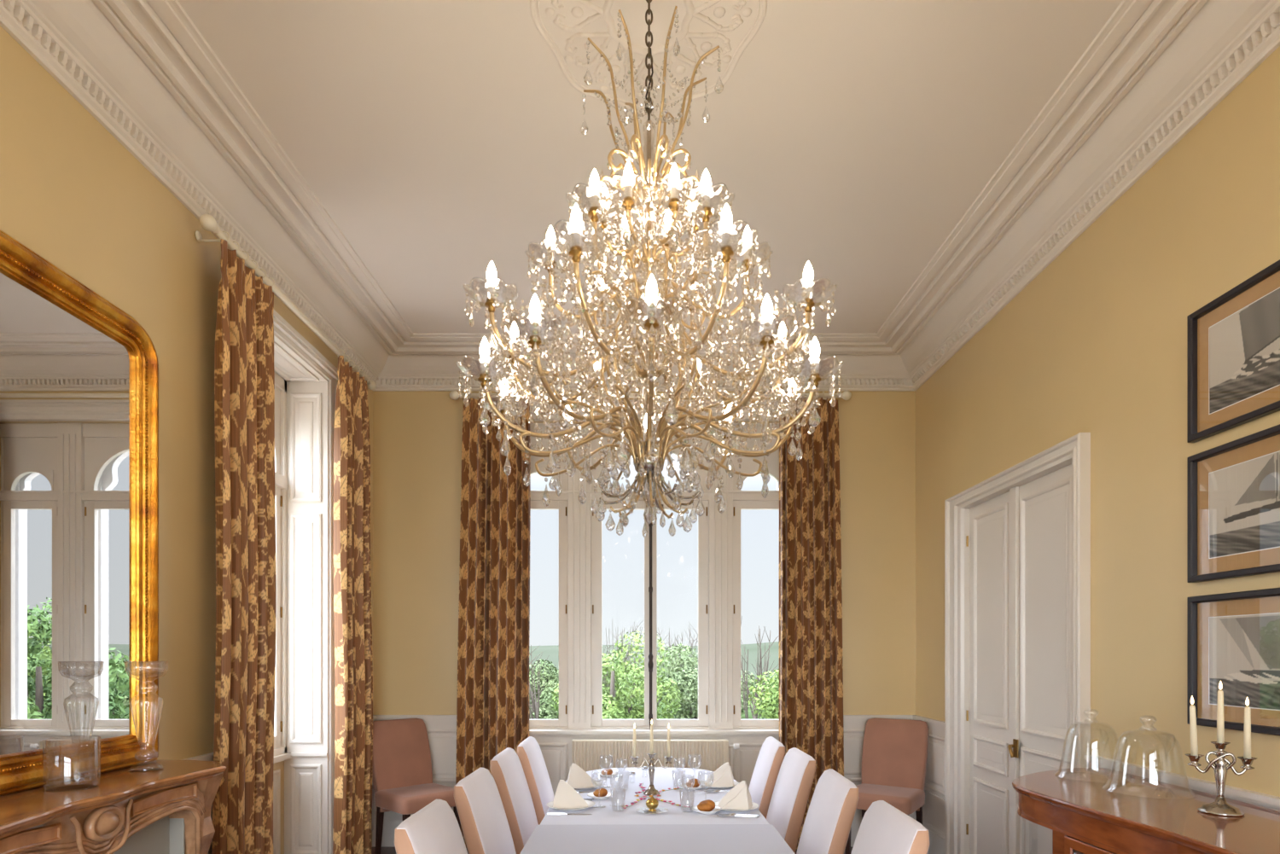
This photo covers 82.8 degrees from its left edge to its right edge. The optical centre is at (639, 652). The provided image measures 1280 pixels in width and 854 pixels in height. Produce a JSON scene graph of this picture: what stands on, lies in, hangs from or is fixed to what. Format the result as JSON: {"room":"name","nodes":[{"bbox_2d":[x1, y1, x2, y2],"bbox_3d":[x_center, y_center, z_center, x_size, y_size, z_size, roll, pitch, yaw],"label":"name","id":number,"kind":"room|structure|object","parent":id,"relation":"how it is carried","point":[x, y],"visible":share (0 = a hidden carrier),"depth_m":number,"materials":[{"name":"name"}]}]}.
{"room":"dining room","nodes":[
{"label":"dining room","id":0,"kind":"room"},
{"bbox_2d":[0,25,372,853],"bbox_3d":[-2.270,-0.390,1.365,0.400,3.780,8.530,0,0,0],"label":"wall","id":1,"kind":"structure","parent":0,"point":[72,194],"depth_m":3.15,"materials":[{"name":"yellow paint"}]},
{"bbox_2d":[180,752,213,853],"bbox_3d":[-2.052,0.926,3.280,0.036,0.887,0.720,0,0,0],"label":"trim","id":2,"kind":"structure","parent":1,"relation":"attached to","point":[208,757],"depth_m":3.43,"materials":[{"name":"white paint"}]},
{"bbox_2d":[0,0,413,391],"bbox_3d":[-1.843,-2.158,1.515,0.453,0.255,8.230,0,0,0],"label":"trim","id":3,"kind":"structure","parent":1,"relation":"attached to","point":[143,70],"depth_m":3.10,"materials":[{"name":"paint"}]},
{"bbox_2d":[273,372,287,756],"bbox_3d":[-2.365,-0.570,4.280,0.089,2.480,1.080,0,0,0],"label":"window","id":4,"kind":"structure","parent":1,"relation":"in","point":[281,480],"depth_m":4.77,"materials":[{"name":"white paint"}]},
{"bbox_2d":[195,214,376,389],"bbox_3d":[-1.990,-1.945,4.275,0.147,0.070,2.058,0,0,0],"label":"curtain rod","id":5,"kind":"object","parent":1,"relation":"attached to","point":[207,222],"visible":0.91,"depth_m":3.80,"materials":[{"name":"beige"}]},
{"bbox_2d":[212,231,276,853],"bbox_3d":[-1.957,-0.246,3.604,0.119,3.453,0.506,0,0,0],"label":"curtain","id":6,"kind":"object","parent":5,"relation":"hanging from","point":[246,565],"visible":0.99,"depth_m":3.52,"materials":[{"name":"beige fabric"}]},
{"bbox_2d":[332,349,372,853],"bbox_3d":[-1.942,-0.246,4.964,0.131,3.453,0.604,0,0,0],"label":"curtain","id":7,"kind":"object","parent":5,"relation":"hanging from","point":[353,660],"visible":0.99,"depth_m":4.86,"materials":[{"name":"beige fabric"}]},
{"bbox_2d":[273,309,338,853],"bbox_3d":[-2.195,-0.193,4.280,0.370,3.385,1.230,0,0,0],"label":"window","id":8,"kind":"structure","parent":1,"relation":"attached to","point":[311,378],"depth_m":4.81,"materials":[{"name":"white paint"}]},
{"bbox_2d":[371,715,376,831],"bbox_3d":[-2.052,0.926,5.270,0.036,0.887,0.720,0,0,0],"label":"trim","id":9,"kind":"structure","parent":1,"relation":"attached to","point":[374,716],"depth_m":5.58,"materials":[{"name":"white paint"}]},
{"bbox_2d":[530,467,779,490],"bbox_3d":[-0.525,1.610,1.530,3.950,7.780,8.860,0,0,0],"label":"trim","id":10,"kind":"structure","parent":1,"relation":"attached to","point":[694,482],"depth_m":5.85,"materials":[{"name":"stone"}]},
{"bbox_2d":[371,846,853,853],"bbox_3d":[-0.015,1.625,1.475,4.910,0.250,8.750,0,0,0],"label":"floor","id":11,"kind":"structure","parent":0,"point":[385,850],"depth_m":5.51,"materials":[{"name":"wood"}]},
{"bbox_2d":[0,759,226,853],"bbox_3d":[-1.821,0.965,2.250,0.495,1.070,1.360,0,0,0],"label":"fireplace","id":12,"kind":"object","parent":11,"relation":"on","point":[166,811],"visible":1,"depth_m":2.37,"materials":[{"name":"brown wood"}]},
{"bbox_2d":[42,735,100,792],"bbox_3d":[-1.800,0.350,2.300,0.146,0.160,0.146,0,0,0],"label":"glass tumbler","id":13,"kind":"object","parent":12,"relation":"on","point":[85,788],"visible":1,"depth_m":2.27,"materials":[{"name":"clear glass"}]},
{"bbox_2d":[0,229,158,796],"bbox_3d":[-1.929,-0.418,2.220,0.103,1.694,1.290,0,0,0],"label":"mirror","id":14,"kind":"object","parent":12,"relation":"on","point":[79,374],"visible":1,"depth_m":2.46,"materials":[{"name":"gold mirror"}]},
{"bbox_2d":[124,661,168,772],"bbox_3d":[-1.805,0.231,2.655,0.136,0.399,0.136,0,0,0],"label":"crystal vase","id":15,"kind":"object","parent":12,"relation":"on","point":[131,709],"visible":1,"depth_m":2.64,"materials":[{"name":"glass"}]},
{"bbox_2d":[372,717,460,853],"bbox_3d":[-1.618,0.998,5.202,0.587,1.004,0.474,0,0,44],"label":"dining chair","id":16,"kind":"object","parent":11,"relation":"on","point":[402,772],"visible":0.8,"depth_m":5.24,"materials":[{"name":"fabric"}]},
{"bbox_2d":[394,799,467,853],"bbox_3d":[-0.457,1.013,2.424,0.587,0.974,0.474,0,0,1],"label":"dining chair","id":17,"kind":"object","parent":11,"relation":"on","point":[434,829],"visible":1,"depth_m":2.39,"materials":[{"name":"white fabric"}]},
{"bbox_2d":[453,768,516,853],"bbox_3d":[-0.457,1.013,3.137,0.587,0.974,0.474,0,0,1],"label":"dining chair","id":18,"kind":"object","parent":11,"relation":"on","point":[480,807],"visible":1,"depth_m":3.03,"materials":[{"name":"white fabric"}]},
{"bbox_2d":[490,747,538,853],"bbox_3d":[-0.457,1.013,3.842,0.587,0.974,0.474,0,0,0],"label":"dining chair","id":19,"kind":"object","parent":11,"relation":"on","point":[507,771],"visible":0.52,"depth_m":3.68,"materials":[{"name":"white fabric"}]},
{"bbox_2d":[517,736,554,825],"bbox_3d":[-0.416,1.013,4.382,0.587,0.974,0.474,0,0,0],"label":"dining chair","id":20,"kind":"object","parent":11,"relation":"on","point":[529,753],"visible":0.4,"depth_m":4.19,"materials":[{"name":"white fabric"}]},
{"bbox_2d":[571,739,739,772],"bbox_3d":[0.120,1.081,5.533,1.260,0.838,0.172,0,0,0],"label":"radiator","id":21,"kind":"object","parent":11,"relation":"on","point":[585,753],"visible":0.4,"depth_m":5.46,"materials":[{"name":"white metal"}]},
{"bbox_2d":[748,736,785,819],"bbox_3d":[0.546,1.013,4.384,0.587,0.974,0.474,0,0,1],"label":"dining chair","id":22,"kind":"object","parent":11,"relation":"on","point":[771,754],"visible":0.34,"depth_m":4.19,"materials":[{"name":"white fabric"}]},
{"bbox_2d":[766,747,815,853],"bbox_3d":[0.587,1.013,3.838,0.587,0.974,0.474,0,0,-1],"label":"dining chair","id":23,"kind":"object","parent":11,"relation":"on","point":[793,786],"visible":0.58,"depth_m":3.68,"materials":[{"name":"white fabric"}]},
{"bbox_2d":[796,768,858,853],"bbox_3d":[0.587,1.013,3.112,0.587,0.974,0.474,0,0,1],"label":"dining chair","id":24,"kind":"object","parent":11,"relation":"on","point":[830,814],"visible":1,"depth_m":3.00,"materials":[{"name":"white fabric"}]},
{"bbox_2d":[845,717,928,853],"bbox_3d":[1.766,0.998,5.198,0.474,1.004,0.587,0,0,34],"label":"dining chair","id":25,"kind":"object","parent":11,"relation":"on","point":[894,756],"visible":0.81,"depth_m":5.29,"materials":[{"name":"fabric"}]},
{"bbox_2d":[850,800,929,853],"bbox_3d":[0.587,1.013,2.411,0.587,0.974,0.474,0,0,0],"label":"dining chair","id":26,"kind":"object","parent":11,"relation":"on","point":[884,829],"visible":1,"depth_m":2.38,"materials":[{"name":"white fabric"}]},
{"bbox_2d":[1012,768,1279,853],"bbox_3d":[1.784,1.010,2.145,0.632,0.980,2.290,0,0,0],"label":"sideboard","id":27,"kind":"object","parent":11,"relation":"on","point":[1137,815],"visible":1,"depth_m":2.44,"materials":[{"name":"brown wood"}]},
{"bbox_2d":[1053,709,1129,779],"bbox_3d":[1.885,0.378,3.030,0.270,0.285,0.270,0,0,0],"label":"glass dome","id":28,"kind":"object","parent":27,"relation":"on","point":[1086,709],"visible":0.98,"depth_m":3.03,"materials":[{"name":"clear glass"}]},
{"bbox_2d":[1102,715,1196,796],"bbox_3d":[1.905,0.378,2.720,0.290,0.285,0.290,0,0,0],"label":"glass dome","id":29,"kind":"object","parent":27,"relation":"on","point":[1144,715],"visible":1,"depth_m":2.71,"materials":[{"name":"clear glass"}]},
{"bbox_2d":[1185,741,1256,816],"bbox_3d":[1.885,0.406,2.355,0.166,0.229,0.121,0,0,-3],"label":"candelabra","id":30,"kind":"object","parent":27,"relation":"on","point":[1219,807],"visible":0.99,"depth_m":2.34,"materials":[{"name":"silver metal"}]},
{"bbox_2d":[1189,696,1198,756],"bbox_3d":[1.823,0.247,2.387,0.025,0.211,0.020,0,0,0],"label":"candle","id":31,"kind":"object","parent":30,"relation":"on","point":[1193,730],"visible":1,"depth_m":2.38,"materials":[{"name":"beige wax"}]},
{"bbox_2d":[1185,753,1204,766],"bbox_3d":[1.825,0.355,2.387,0.052,0.038,0.050,0,0,28],"label":"candle cup","id":32,"kind":"object","parent":30,"relation":"on","point":[1195,759],"depth_m":2.38,"materials":[{"name":"silver metal"}]},
{"bbox_2d":[1216,680,1224,743],"bbox_3d":[1.885,0.199,2.355,0.020,0.216,0.020,0,0,0],"label":"candle","id":33,"kind":"object","parent":30,"relation":"on","point":[1220,715],"visible":1,"depth_m":2.35,"materials":[{"name":"beige wax"}]},
{"bbox_2d":[1210,741,1230,754],"bbox_3d":[1.885,0.310,2.355,0.052,0.038,0.050,0,0,28],"label":"candle cup","id":34,"kind":"object","parent":30,"relation":"on","point":[1220,747],"depth_m":2.35,"materials":[{"name":"silver metal"}]},
{"bbox_2d":[1243,697,1250,758],"bbox_3d":[1.945,0.247,2.323,0.020,0.210,0.020,0,0,0],"label":"candle","id":35,"kind":"object","parent":30,"relation":"on","point":[1247,727],"visible":1,"depth_m":2.32,"materials":[{"name":"beige wax"}]},
{"bbox_2d":[1237,756,1256,769],"bbox_3d":[1.945,0.355,2.323,0.052,0.038,0.050,0,0,28],"label":"candle cup","id":36,"kind":"object","parent":30,"relation":"on","point":[1247,763],"depth_m":2.31,"materials":[{"name":"silver metal"}]},
{"bbox_3d":[0.065,1.129,3.050,0.980,0.742,3.400,0,0,0],"label":"dining table","id":37,"kind":"object","parent":11,"relation":"on","visible":0},
{"bbox_2d":[539,768,769,825],"bbox_3d":[0.065,0.868,3.907,1.072,0.227,1.777,0,0,0],"label":"tablecloth","id":38,"kind":"object","parent":37,"relation":"on","point":[663,778],"visible":0.31,"depth_m":3.61,"materials":[{"name":"white fabric"}]},
{"bbox_2d":[546,812,592,814],"bbox_3d":[-0.329,0.749,3.375,0.212,0.008,0.019,0,0,0],"label":"table knife","id":39,"kind":"object","parent":38,"relation":"on","point":[548,813],"visible":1,"depth_m":3.37,"materials":[{"name":"silver metal"}]},
{"bbox_2d":[546,799,595,811],"bbox_3d":[-0.335,0.744,3.520,0.236,0.019,0.236,0,0,0],"label":"plate","id":40,"kind":"object","parent":38,"relation":"on","point":[590,804],"visible":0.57,"depth_m":3.48,"materials":[{"name":"white ceramic"}]},
{"bbox_2d":[552,779,587,808],"bbox_3d":[-0.335,0.682,3.523,0.170,0.128,0.117,0,0,-3],"label":"napkin","id":41,"kind":"object","parent":40,"relation":"on","point":[566,797],"visible":0.99,"depth_m":3.49,"materials":[{"name":"white"}]},
{"bbox_2d":[572,781,602,790],"bbox_3d":[-0.325,0.744,4.050,0.236,0.019,0.236,0,0,0],"label":"plate","id":42,"kind":"object","parent":38,"relation":"on","point":[599,784],"visible":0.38,"depth_m":3.98,"materials":[{"name":"white ceramic"}]},
{"bbox_2d":[566,763,597,788],"bbox_3d":[-0.326,0.682,4.053,0.170,0.128,0.117,0,0,-14],"label":"napkin","id":43,"kind":"object","parent":42,"relation":"on","point":[578,777],"visible":0.91,"depth_m":4.02,"materials":[{"name":"white"}]},
{"bbox_2d":[587,791,613,799],"bbox_3d":[-0.205,0.744,3.760,0.140,0.019,0.140,0,0,0],"label":"plate","id":44,"kind":"object","parent":38,"relation":"on","point":[590,794],"visible":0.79,"depth_m":3.73,"materials":[{"name":"white ceramic"}]},
{"bbox_2d":[593,788,607,797],"bbox_3d":[-0.206,0.726,3.760,0.078,0.045,0.056,0,0,-24],"label":"bread roll","id":45,"kind":"object","parent":44,"relation":"on","point":[601,792],"visible":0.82,"depth_m":3.74,"materials":[{"name":"food"}]},
{"bbox_2d":[595,771,618,777],"bbox_3d":[-0.200,0.744,4.420,0.140,0.019,0.140,0,0,0],"label":"plate","id":46,"kind":"object","parent":38,"relation":"on","point":[600,774],"visible":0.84,"depth_m":4.39,"materials":[{"name":"white ceramic"}]},
{"bbox_2d":[600,768,612,774],"bbox_3d":[-0.200,0.728,4.420,0.073,0.041,0.052,0,0,-23],"label":"bread roll","id":47,"kind":"object","parent":46,"relation":"on","point":[609,771],"visible":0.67,"depth_m":4.40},
{"bbox_2d":[629,753,673,796],"bbox_3d":[0.062,0.645,3.860,0.234,0.216,0.089,0,0,0],"label":"candelabra","id":48,"kind":"object","parent":38,"relation":"on","point":[651,790],"visible":1,"depth_m":3.85,"materials":[{"name":"silver metal"}]},
{"bbox_2d":[632,723,636,757],"bbox_3d":[-0.029,0.473,3.860,0.020,0.195,0.020,0,0,0],"label":"candle","id":49,"kind":"object","parent":48,"relation":"on","point":[634,748],"visible":1,"depth_m":3.85,"materials":[{"name":"beige wax"}]},
{"bbox_2d":[629,756,639,764],"bbox_3d":[-0.029,0.574,3.860,0.052,0.038,0.050,0,0,0],"label":"candle cup","id":50,"kind":"object","parent":48,"relation":"on","point":[634,759],"depth_m":3.85,"materials":[{"name":"silver metal"}]},
{"bbox_2d":[649,719,653,754],"bbox_3d":[0.062,0.454,3.860,0.020,0.200,0.020,0,0,0],"label":"candle","id":51,"kind":"object","parent":48,"relation":"on","point":[651,751],"visible":1,"depth_m":3.85,"materials":[{"name":"beige wax"}]},
{"bbox_2d":[646,753,656,761],"bbox_3d":[0.062,0.556,3.860,0.052,0.038,0.050,0,0,0],"label":"candle cup","id":52,"kind":"object","parent":48,"relation":"on","point":[651,756],"depth_m":3.85,"materials":[{"name":"silver metal"}]},
{"bbox_2d":[663,756,673,764],"bbox_3d":[0.153,0.574,3.860,0.052,0.038,0.050,0,0,0],"label":"candle cup","id":53,"kind":"object","parent":48,"relation":"on","point":[668,759],"depth_m":3.85,"materials":[{"name":"silver metal"}]},
{"bbox_2d":[667,723,670,757],"bbox_3d":[0.153,0.473,3.860,0.020,0.195,0.020,0,0,0],"label":"candle","id":54,"kind":"object","parent":48,"relation":"on","point":[668,730],"visible":1,"depth_m":3.85,"materials":[{"name":"beige wax"}]},
{"bbox_2d":[636,807,668,814],"bbox_3d":[0.058,0.750,3.440,0.150,0.008,0.150,0,0,0],"label":"glass dish","id":55,"kind":"object","parent":38,"relation":"on","point":[641,807],"visible":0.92,"depth_m":3.43,"materials":[{"name":"glass"}]},
{"bbox_2d":[645,796,658,811],"bbox_3d":[0.058,0.715,3.440,0.062,0.068,0.062,0,0,0],"label":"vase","id":56,"kind":"object","parent":55,"relation":"on","point":[652,803],"visible":1,"depth_m":3.42,"materials":[{"name":"gold"}]},
{"bbox_2d":[656,797,690,808],"bbox_3d":[0.160,0.747,3.603,0.044,0.010,0.271,0,0,-35],"label":"flower spray","id":57,"kind":"object","parent":38,"relation":"on","point":[657,799],"visible":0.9,"depth_m":3.61,"materials":[{"name":"pink plant"}]},
{"bbox_2d":[680,783,705,790],"bbox_3d":[0.295,0.744,4.020,0.140,0.019,0.140,0,0,0],"label":"plate","id":58,"kind":"object","parent":38,"relation":"on","point":[700,787],"visible":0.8,"depth_m":3.98,"materials":[{"name":"white ceramic"}]},
{"bbox_2d":[686,778,700,787],"bbox_3d":[0.294,0.723,4.020,0.086,0.050,0.062,0,0,-27],"label":"bread roll","id":59,"kind":"object","parent":58,"relation":"on","point":[695,782],"visible":0.8,"depth_m":4.00,"materials":[{"name":"food"}]},
{"bbox_2d":[691,806,721,814],"bbox_3d":[0.313,0.744,3.420,0.140,0.019,0.140,0,0,0],"label":"plate","id":60,"kind":"object","parent":38,"relation":"on","point":[695,808],"visible":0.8,"depth_m":3.39,"materials":[{"name":"white ceramic"}]},
{"bbox_2d":[697,799,715,811],"bbox_3d":[0.312,0.722,3.420,0.093,0.052,0.068,0,0,-29],"label":"bread roll","id":61,"kind":"object","parent":60,"relation":"on","point":[705,805],"visible":0.89,"depth_m":3.40,"materials":[{"name":"food"}]},
{"bbox_2d":[699,780,739,789],"bbox_3d":[0.445,0.744,4.080,0.236,0.019,0.236,0,0,0],"label":"plate","id":62,"kind":"object","parent":38,"relation":"on","point":[736,783],"visible":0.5,"depth_m":4.01,"materials":[{"name":"white ceramic"}]},
{"bbox_2d":[704,762,734,786],"bbox_3d":[0.445,0.682,4.077,0.170,0.128,0.117,0,0,6],"label":"napkin","id":63,"kind":"object","parent":62,"relation":"on","point":[723,776],"visible":0.91,"depth_m":4.05,"materials":[{"name":"white"}]},
{"bbox_2d":[714,800,758,812],"bbox_3d":[0.455,0.744,3.500,0.236,0.019,0.236,0,0,0],"label":"plate","id":64,"kind":"object","parent":38,"relation":"on","point":[755,805],"visible":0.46,"depth_m":3.44,"materials":[{"name":"white ceramic"}]},
{"bbox_2d":[717,780,752,810],"bbox_3d":[0.454,0.682,3.497,0.170,0.128,0.117,0,0,17],"label":"napkin","id":65,"kind":"object","parent":64,"relation":"on","point":[739,797],"visible":0.96,"depth_m":3.46,"materials":[{"name":"white"}]},
{"bbox_2d":[716,814,759,817],"bbox_3d":[0.449,0.748,3.322,0.192,0.010,0.022,0,0,0],"label":"fork","id":66,"kind":"object","parent":38,"relation":"on","point":[717,815],"visible":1,"depth_m":3.32,"materials":[{"name":"silver metal"}]},
{"bbox_2d":[519,824,795,853],"bbox_3d":[0.065,0.865,2.249,1.088,0.230,1.902,0,0,0],"label":"tablecloth","id":67,"kind":"object","parent":37,"relation":"on","point":[585,839],"visible":1,"depth_m":2.91,"materials":[{"name":"white fabric"}]},
{"bbox_2d":[372,391,915,715],"bbox_3d":[-0.165,-0.390,5.740,4.610,3.780,0.220,0,0,0],"label":"wall","id":68,"kind":"structure","parent":0,"point":[417,436],"depth_m":5.63,"materials":[{"name":"yellow paint"}]},
{"bbox_2d":[374,715,456,815],"bbox_3d":[-1.565,0.926,5.612,1.010,0.887,0.036,0,0,0],"label":"trim","id":69,"kind":"structure","parent":68,"relation":"attached to","point":[441,730],"depth_m":5.61,"materials":[{"name":"white paint"}]},
{"bbox_2d":[372,815,914,846],"bbox_3d":[0.035,1.380,5.618,4.210,0.240,0.024,0,0,0],"label":"baseboard","id":70,"kind":"structure","parent":68,"relation":"attached to","point":[390,823],"depth_m":5.61,"materials":[{"name":"white paint"}]},
{"bbox_2d":[373,333,915,391],"bbox_3d":[0.035,-2.158,5.404,4.210,0.255,0.453,0,0,0],"label":"trim","id":71,"kind":"structure","parent":68,"relation":"attached to","point":[424,362],"depth_m":5.49,"materials":[{"name":"paint"}]},
{"bbox_2d":[449,390,851,400],"bbox_3d":[0.080,-1.955,5.551,3.048,0.070,0.147,0,0,0],"label":"curtain rod","id":72,"kind":"object","parent":68,"relation":"attached to","point":[846,395],"visible":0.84,"depth_m":5.50,"materials":[{"name":"beige"}]},
{"bbox_2d":[455,391,530,848],"bbox_3d":[-1.112,-0.251,5.513,0.572,3.462,0.135,0,0,0],"label":"curtain","id":73,"kind":"object","parent":72,"relation":"hanging from","point":[492,702],"visible":0.78,"depth_m":5.51,"materials":[{"name":"beige fabric"}]},
{"bbox_2d":[779,391,843,849],"bbox_3d":[1.306,-0.251,5.497,0.501,3.462,0.134,0,0,0],"label":"curtain","id":74,"kind":"object","parent":72,"relation":"hanging from","point":[811,662],"visible":0.8,"depth_m":5.51,"materials":[{"name":"beige fabric"}]},
{"bbox_2d":[498,399,806,420],"bbox_3d":[0.080,-0.672,5.617,2.460,2.545,0.085,0,0,0],"label":"trim","id":75,"kind":"structure","parent":68,"relation":"attached to","point":[747,416],"depth_m":5.61,"materials":[{"name":"white paint"}]},
{"bbox_2d":[529,422,779,729],"bbox_3d":[0.080,-0.590,5.750,2.240,2.441,0.181,0,0,0],"label":"window","id":76,"kind":"structure","parent":68,"relation":"in","point":[580,530],"depth_m":5.73,"materials":[{"name":"white paint"}]},
{"bbox_2d":[529,729,779,796],"bbox_3d":[0.080,0.986,5.670,2.300,0.768,0.180,0,0,0],"label":"trim","id":77,"kind":"structure","parent":68,"relation":"attached to","point":[555,745],"depth_m":5.61,"materials":[{"name":"white paint"}]},
{"bbox_2d":[843,715,914,815],"bbox_3d":[1.680,0.926,5.612,0.920,0.887,0.036,0,0,0],"label":"trim","id":78,"kind":"structure","parent":68,"relation":"attached to","point":[853,725],"depth_m":5.61,"materials":[{"name":"white paint"}]},
{"bbox_2d":[177,0,1122,333],"bbox_3d":[-0.015,-2.405,1.475,4.910,0.250,8.750,0,0,0],"label":"ceiling","id":79,"kind":"structure","parent":0,"point":[443,140],"depth_m":3.17,"materials":[{"name":"paint"}]},
{"bbox_2d":[529,0,767,114],"bbox_3d":[0.030,-2.277,2.580,0.814,0.023,0.934,0,0,-20],"label":"ceiling rose","id":80,"kind":"object","parent":79,"relation":"attached to","point":[577,12],"visible":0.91,"depth_m":2.72,"materials":[{"name":"paint"}]},
{"bbox_2d":[456,0,843,536],"bbox_3d":[0.030,-1.339,2.400,1.183,1.877,1.240,0,0,0],"label":"chandelier","id":81,"kind":"object","parent":80,"relation":"hanging from","point":[648,461],"visible":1,"depth_m":2.32,"materials":[{"name":"gold glass"}]},
{"bbox_2d":[915,46,1279,797],"bbox_3d":[2.290,-0.390,1.475,0.300,3.780,8.750,0,0,0],"label":"wall","id":82,"kind":"structure","parent":0,"point":[1096,343],"depth_m":3.16,"materials":[{"name":"yellow paint"}]},
{"bbox_2d":[913,715,944,832],"bbox_3d":[2.122,0.926,5.300,0.036,0.887,0.660,0,0,0],"label":"trim","id":83,"kind":"structure","parent":82,"relation":"attached to","point":[933,806],"depth_m":5.21,"materials":[{"name":"white paint"}]},
{"bbox_2d":[913,815,944,853],"bbox_3d":[2.128,1.380,5.300,0.024,0.240,0.660,0,0,0],"label":"baseboard","id":84,"kind":"structure","parent":82,"relation":"attached to","point":[936,836],"depth_m":5.21,"materials":[{"name":"white paint"}]},
{"bbox_2d":[944,432,1090,853],"bbox_3d":[2.150,0.227,4.207,0.131,2.546,1.525,0,0,0],"label":"door","id":85,"kind":"structure","parent":82,"relation":"in","point":[1017,540],"depth_m":4.18,"materials":[{"name":"white paint"}]},
{"bbox_2d":[876,0,1279,390],"bbox_3d":[1.913,-2.158,1.515,0.453,0.255,8.230,0,0,0],"label":"trim","id":86,"kind":"structure","parent":82,"relation":"attached to","point":[1154,69],"depth_m":3.15,"materials":[{"name":"paint"}]},
{"bbox_2d":[1084,755,1279,811],"bbox_3d":[2.122,0.926,1.817,0.036,0.887,3.235,0,0,0],"label":"trim","id":87,"kind":"structure","parent":82,"relation":"attached to","point":[1269,801],"depth_m":2.81,"materials":[{"name":"white paint"}]},
{"bbox_2d":[1186,259,1279,442],"bbox_3d":[2.124,-1.055,2.495,0.029,0.490,0.610,0,0,0],"label":"framed photograph","id":88,"kind":"object","parent":82,"relation":"attached to","point":[1233,340],"visible":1,"depth_m":2.60,"materials":[{"name":"black"}]},
{"bbox_2d":[1210,288,1279,413],"bbox_3d":[2.134,-1.055,2.495,0.001,0.324,0.444,0,0,0],"label":"print","id":89,"kind":"object","parent":88,"relation":"attached to","point":[1245,346],"depth_m":2.55},
{"bbox_2d":[1186,424,1279,582],"bbox_3d":[2.124,-0.512,2.495,0.029,0.485,0.610,0,0,0],"label":"framed photograph","id":90,"kind":"object","parent":82,"relation":"attached to","point":[1233,487],"visible":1,"depth_m":2.60,"materials":[{"name":"black"}]},
{"bbox_2d":[1210,451,1279,558],"bbox_3d":[2.134,-0.512,2.495,0.001,0.319,0.444,0,0,0],"label":"print","id":91,"kind":"object","parent":90,"relation":"attached to","point":[1245,497],"depth_m":2.55},
{"bbox_2d":[1186,587,1279,735],"bbox_3d":[2.124,0.030,2.495,0.029,0.490,0.610,0,0,0],"label":"framed photograph","id":92,"kind":"object","parent":82,"relation":"attached to","point":[1233,638],"visible":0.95,"depth_m":2.59,"materials":[{"name":"black"}]},
{"bbox_2d":[1210,613,1279,709],"bbox_3d":[2.134,0.030,2.495,0.001,0.324,0.444,0,0,0],"label":"print","id":93,"kind":"object","parent":92,"relation":"attached to","point":[1245,650],"depth_m":2.55},
{"label":"outside","id":94,"kind":"structure","parent":0,"visible":0},
{"bbox_2d":[555,680,779,719],"bbox_3d":[0.000,7.645,90.000,440.000,3.491,300.000,0,0,0],"label":"ground","id":95,"kind":"structure","parent":94,"point":[742,717],"depth_m":95.75,"materials":[{"name":"green plant"}]},
{"bbox_2d":[529,645,548,719],"bbox_3d":[-3.459,3.112,23.047,1.383,7.378,1.918,0,0,0],"label":"bare tree","id":96,"kind":"object","parent":95,"relation":"on","point":[536,706],"visible":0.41,"depth_m":22.69,"materials":[{"name":"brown plant"}]},
{"bbox_2d":[529,658,558,719],"bbox_3d":[-3.473,3.514,26.542,3.136,6.602,2.729,0,0,0],"label":"tree","id":97,"kind":"object","parent":95,"relation":"on","point":[546,712],"visible":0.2,"depth_m":26.20,"materials":[{"name":"green plant"}]},
{"bbox_2d":[556,650,639,718],"bbox_3d":[-1.851,3.229,29.953,4.252,7.171,3.560,0,0,0],"label":"tree","id":98,"kind":"object","parent":95,"relation":"on","point":[610,650],"visible":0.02,"depth_m":29.79,"materials":[{"name":"green plant"}]},
{"bbox_2d":[550,630,682,719],"bbox_3d":[-0.615,3.095,20.198,3.456,7.437,3.641,0,0,-33],"label":"tree","id":99,"kind":"object","parent":95,"relation":"on","point":[610,705],"visible":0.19,"depth_m":19.89,"materials":[{"name":"green plant"}]},
{"bbox_2d":[602,621,642,707],"bbox_3d":[-0.844,2.824,25.696,2.063,7.955,2.200,0,0,-28],"label":"bare tree","id":100,"kind":"object","parent":95,"relation":"on","point":[633,631],"visible":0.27,"depth_m":25.70,"materials":[{"name":"brown plant"}]},
{"bbox_2d":[657,624,698,688],"bbox_3d":[1.537,2.788,28.070,2.130,8.028,1.969,0,0,-38],"label":"bare tree","id":101,"kind":"object","parent":95,"relation":"on","point":[693,641],"visible":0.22,"depth_m":27.91,"materials":[{"name":"brown plant"}]},
{"bbox_2d":[657,642,759,719],"bbox_3d":[2.268,3.233,24.470,3.582,7.163,3.606,0,0,7],"label":"tree","id":102,"kind":"object","parent":95,"relation":"on","point":[687,683],"visible":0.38,"depth_m":23.75,"materials":[{"name":"green plant"}]},
{"bbox_2d":[740,674,756,715],"bbox_3d":[9.417,4.422,83.477,8.380,5.660,6.309,0,0,0],"label":"tree","id":103,"kind":"object","parent":95,"relation":"on","point":[742,712],"visible":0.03,"depth_m":81.64,"materials":[{"name":"green plant"}]},
{"bbox_2d":[740,616,779,719],"bbox_3d":[3.408,2.863,20.937,1.264,7.877,1.260,0,0,-14],"label":"bare tree","id":104,"kind":"object","parent":95,"relation":"on","point":[759,669],"visible":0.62,"depth_m":21.00,"materials":[{"name":"brown plant"}]},
{"bbox_2d":[747,669,779,719],"bbox_3d":[4.434,3.188,17.613,3.417,7.251,3.177,0,0,-41],"label":"tree","id":105,"kind":"object","parent":95,"relation":"on","point":[770,705],"visible":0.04,"depth_m":17.48,"materials":[{"name":"green plant"}]},
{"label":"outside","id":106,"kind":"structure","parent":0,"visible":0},
{"bbox_2d":[529,641,779,680],"bbox_3d":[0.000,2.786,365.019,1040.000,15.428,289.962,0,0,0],"label":"hills","id":107,"kind":"structure","parent":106,"point":[552,652],"depth_m":259.51,"materials":[{"name":"white"}]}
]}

